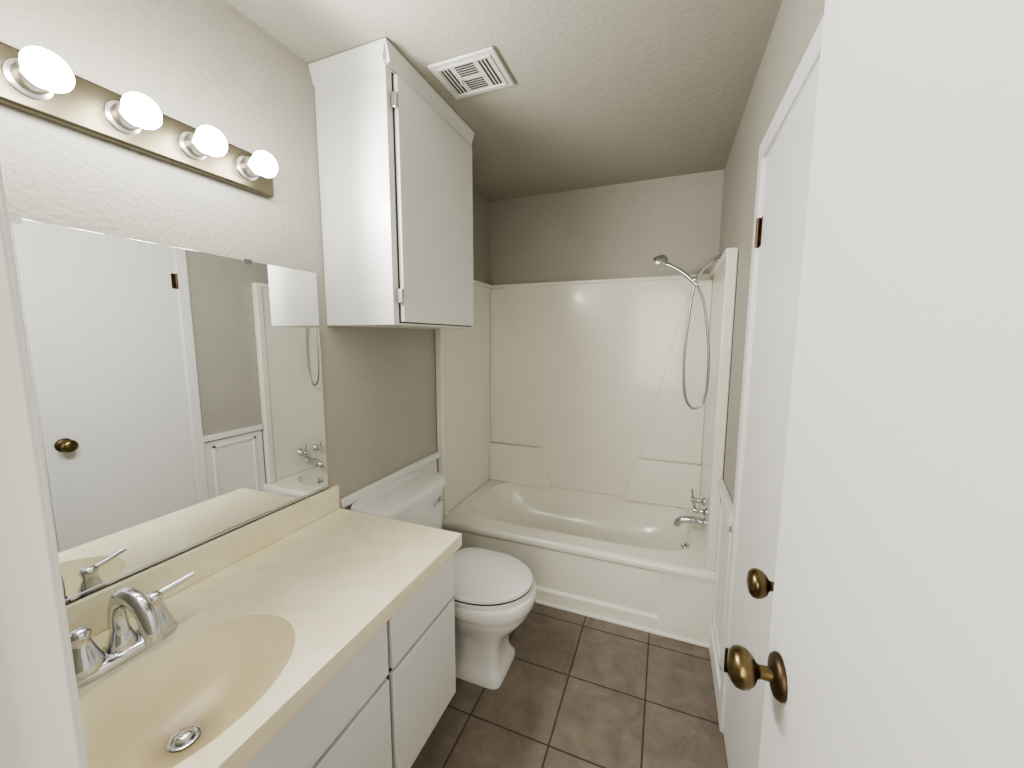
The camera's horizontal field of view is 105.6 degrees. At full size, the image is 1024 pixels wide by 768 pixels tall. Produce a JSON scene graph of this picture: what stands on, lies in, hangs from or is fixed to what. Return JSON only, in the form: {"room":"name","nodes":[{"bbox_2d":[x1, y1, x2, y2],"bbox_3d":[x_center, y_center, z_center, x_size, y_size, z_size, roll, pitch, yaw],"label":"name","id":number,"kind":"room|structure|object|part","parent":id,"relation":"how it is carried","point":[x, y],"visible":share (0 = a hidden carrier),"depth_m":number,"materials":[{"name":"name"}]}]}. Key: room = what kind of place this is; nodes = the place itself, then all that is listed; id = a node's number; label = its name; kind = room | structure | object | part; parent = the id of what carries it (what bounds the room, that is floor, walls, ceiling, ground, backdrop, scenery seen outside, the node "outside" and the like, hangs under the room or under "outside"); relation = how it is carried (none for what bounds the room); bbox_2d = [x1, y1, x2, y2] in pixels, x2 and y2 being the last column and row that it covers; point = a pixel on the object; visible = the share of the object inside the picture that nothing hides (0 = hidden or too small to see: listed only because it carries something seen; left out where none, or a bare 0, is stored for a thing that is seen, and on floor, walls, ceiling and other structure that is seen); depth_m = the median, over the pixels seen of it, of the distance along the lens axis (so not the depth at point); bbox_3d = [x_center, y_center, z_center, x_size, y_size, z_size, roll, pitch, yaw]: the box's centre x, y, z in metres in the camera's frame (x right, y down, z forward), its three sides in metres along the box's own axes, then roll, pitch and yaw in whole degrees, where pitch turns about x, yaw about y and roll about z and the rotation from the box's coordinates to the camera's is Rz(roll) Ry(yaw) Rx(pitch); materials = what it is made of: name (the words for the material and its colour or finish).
{"room":"bathroom","nodes":[
{"label":"bathroom","id":0,"kind":"room"},
{"bbox_2d":[0,0,488,498],"bbox_3d":[-0.695,0.026,1.793,0.100,2.440,2.788,3,7,21],"label":"wall","id":1,"kind":"structure","parent":0,"point":[232,75],"depth_m":1.14,"materials":[{"name":"paint"}]},
{"bbox_2d":[0,41,277,197],"bbox_3d":[-0.882,-0.624,0.904,0.136,0.110,0.760,3,7,21],"label":"vanity light","id":2,"kind":"object","parent":1,"relation":"attached to","point":[43,83],"visible":1,"depth_m":0.89,"materials":[{"name":"silver metal"}]},
{"bbox_2d":[9,214,328,604],"bbox_3d":[-0.924,0.052,1.053,0.010,0.844,1.002,3,7,21],"label":"mirror","id":3,"kind":"object","parent":1,"relation":"attached to","point":[179,399],"visible":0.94,"depth_m":1.03,"materials":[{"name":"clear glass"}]},
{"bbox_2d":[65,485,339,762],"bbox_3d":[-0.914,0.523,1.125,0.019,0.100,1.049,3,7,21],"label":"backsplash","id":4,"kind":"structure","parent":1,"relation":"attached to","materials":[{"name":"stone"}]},
{"bbox_2d":[340,452,439,509],"bbox_3d":[-0.579,0.834,2.011,0.026,0.785,0.750,3,7,21],"label":"trim","id":5,"kind":"structure","parent":1,"relation":"attached to","point":[428,463],"depth_m":1.92,"materials":[{"name":"white paint"}]},
{"bbox_2d":[308,37,473,328],"bbox_3d":[-0.458,-0.718,1.688,0.346,0.932,0.640,3,7,21],"label":"upper cabinet","id":6,"kind":"object","parent":1,"relation":"attached to","point":[395,134],"visible":1,"depth_m":1.44,"materials":[{"name":"white wood"}]},
{"bbox_3d":[-0.458,-1.150,1.637,0.345,0.060,0.640,3,7,21],"label":"crown","id":7,"kind":"part","parent":6,"relation":"part of","materials":[{"name":"white wood"}]},
{"bbox_3d":[-0.302,-0.681,1.650,0.018,0.846,0.563,3,7,21],"label":"door","id":8,"kind":"part","parent":6,"relation":"part of","materials":[{"name":"white wood"}]},
{"bbox_2d":[225,0,781,201],"bbox_3d":[0.139,-1.093,0.461,2.520,0.100,4.393,3,7,21],"label":"ceiling","id":9,"kind":"structure","parent":0,"point":[599,93],"depth_m":1.42,"materials":[{"name":"grey paint"}]},
{"bbox_2d":[428,46,514,99],"bbox_3d":[-0.147,-1.146,1.454,0.260,0.029,0.210,3,7,21],"label":"ceiling vent","id":10,"kind":"object","parent":9,"relation":"in","point":[480,71],"visible":1,"depth_m":1.43,"materials":[{"name":"grey paint"}]},
{"bbox_3d":[-0.147,-1.140,1.455,0.216,0.018,0.166,3,7,21],"label":"frame","id":11,"kind":"part","parent":10,"relation":"part of","materials":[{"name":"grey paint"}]},
{"bbox_2d":[411,603,727,767],"bbox_3d":[0.135,1.404,0.758,2.520,0.050,4.393,3,7,21],"label":"floor","id":12,"kind":"structure","parent":0,"point":[574,690],"depth_m":1.54,"materials":[{"name":"tile"}]},
{"bbox_2d":[65,485,461,767],"bbox_3d":[-0.649,0.875,1.062,0.590,0.926,1.049,3,7,21],"label":"bathroom vanity","id":13,"kind":"object","parent":12,"relation":"on","point":[316,630],"visible":0.92,"depth_m":0.97,"materials":[{"name":"white"}]},
{"bbox_2d":[65,571,195,692],"bbox_3d":[-0.819,0.521,0.839,0.178,0.171,0.289,3,7,21],"label":"faucet","id":14,"kind":"object","parent":13,"relation":"on","point":[159,630],"depth_m":0.84,"materials":[{"name":"silver metal"}]},
{"bbox_2d":[349,471,536,689],"bbox_3d":[-0.266,0.877,1.768,0.773,0.757,0.508,3,7,21],"label":"toilet","id":15,"kind":"object","parent":12,"relation":"on","point":[494,597],"visible":0.5,"depth_m":1.66,"materials":[{"name":"white ceramic"}]},
{"bbox_3d":[-0.511,0.513,1.822,0.224,0.048,0.508,3,7,21],"label":"tank lid","id":16,"kind":"part","parent":15,"relation":"part of","materials":[{"name":"white ceramic"}]},
{"bbox_3d":[-0.360,0.581,1.923,0.018,0.029,0.085,3,7,21],"label":"lever","id":17,"kind":"part","parent":15,"relation":"part of","materials":[{"name":"silver metal"}]},
{"bbox_3d":[-0.122,0.833,1.706,0.434,0.025,0.370,3,7,21],"label":"lid","id":18,"kind":"part","parent":15,"relation":"part of","materials":[{"name":"white plastic"}]},
{"bbox_3d":[-0.122,0.859,1.709,0.436,0.019,0.372,3,7,21],"label":"seat","id":19,"kind":"part","parent":15,"relation":"part of","materials":[{"name":"white plastic"}]},
{"bbox_3d":[-0.128,1.065,1.735,0.476,0.392,0.374,3,7,21],"label":"bowl","id":20,"kind":"part","parent":15,"relation":"part of","materials":[{"name":"white ceramic"}]},
{"bbox_2d":[435,247,738,647],"bbox_3d":[0.388,0.230,2.360,1.516,1.904,0.787,3,7,21],"label":"bathtub","id":21,"kind":"object","parent":12,"relation":"on","point":[581,431],"visible":0.98,"depth_m":2.54,"materials":[{"name":"white plastic"}]},
{"bbox_2d":[437,476,716,578],"bbox_3d":[0.391,0.956,2.460,1.516,0.300,0.759,3,7,21],"label":"basin","id":22,"kind":"object","parent":21,"relation":"in","point":[601,522],"depth_m":2.50,"materials":[{"name":"white"}]},
{"bbox_2d":[673,488,707,527],"bbox_3d":[0.996,0.709,2.178,0.156,0.202,0.210,3,7,21],"label":"faucet","id":23,"kind":"object","parent":21,"relation":"on","point":[702,521],"depth_m":2.16,"materials":[{"name":"silver metal"}]},
{"bbox_2d":[488,169,723,284],"bbox_3d":[0.551,-0.085,2.740,1.520,2.440,0.100,3,7,21],"label":"wall","id":24,"kind":"structure","parent":0,"point":[629,230],"depth_m":2.54,"materials":[{"name":"paint"}]},
{"bbox_2d":[719,0,824,503],"bbox_3d":[0.812,0.099,1.204,0.100,2.440,2.788,3,7,21],"label":"wall","id":25,"kind":"structure","parent":0,"point":[796,24],"depth_m":1.48,"materials":[{"name":"paint"}]},
{"bbox_2d":[709,479,732,710],"bbox_3d":[0.874,0.861,1.633,0.026,0.825,0.390,3,7,21],"label":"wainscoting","id":26,"kind":"structure","parent":25,"relation":"attached to","point":[716,637],"depth_m":1.63,"materials":[{"name":"white paint"}]},
{"bbox_2d":[718,15,823,734],"bbox_3d":[0.670,0.302,1.033,0.018,2.076,0.742,3,7,21],"label":"trim","id":27,"kind":"structure","parent":25,"relation":"attached to","point":[807,67],"depth_m":1.27,"materials":[{"name":"white paint"}]},
{"bbox_2d":[723,63,819,767],"bbox_3d":[0.642,0.329,1.053,0.080,2.002,0.620,3,7,21],"label":"closet door","id":28,"kind":"structure","parent":25,"relation":"in","point":[780,231],"depth_m":1.02,"materials":[{"name":"white paint"}]},
{"bbox_3d":[-0.431,0.208,0.263,1.520,2.440,0.115,3,7,21],"label":"wall","id":29,"kind":"structure","parent":0,"visible":0},
{"bbox_2d":[0,158,88,767],"bbox_3d":[-0.054,0.386,0.131,0.805,2.120,0.148,3,7,21],"label":"trim","id":30,"kind":"structure","parent":29,"relation":"attached to","point":[41,724],"depth_m":0.26,"materials":[{"name":"white paint"}]},
{"bbox_2d":[727,0,1023,767],"bbox_3d":[0.328,0.399,0.381,0.132,2.017,0.616,3,7,21],"label":"entry door","id":31,"kind":"structure","parent":29,"relation":"in","point":[896,639],"depth_m":0.34,"materials":[{"name":"white paint"}]}
]}

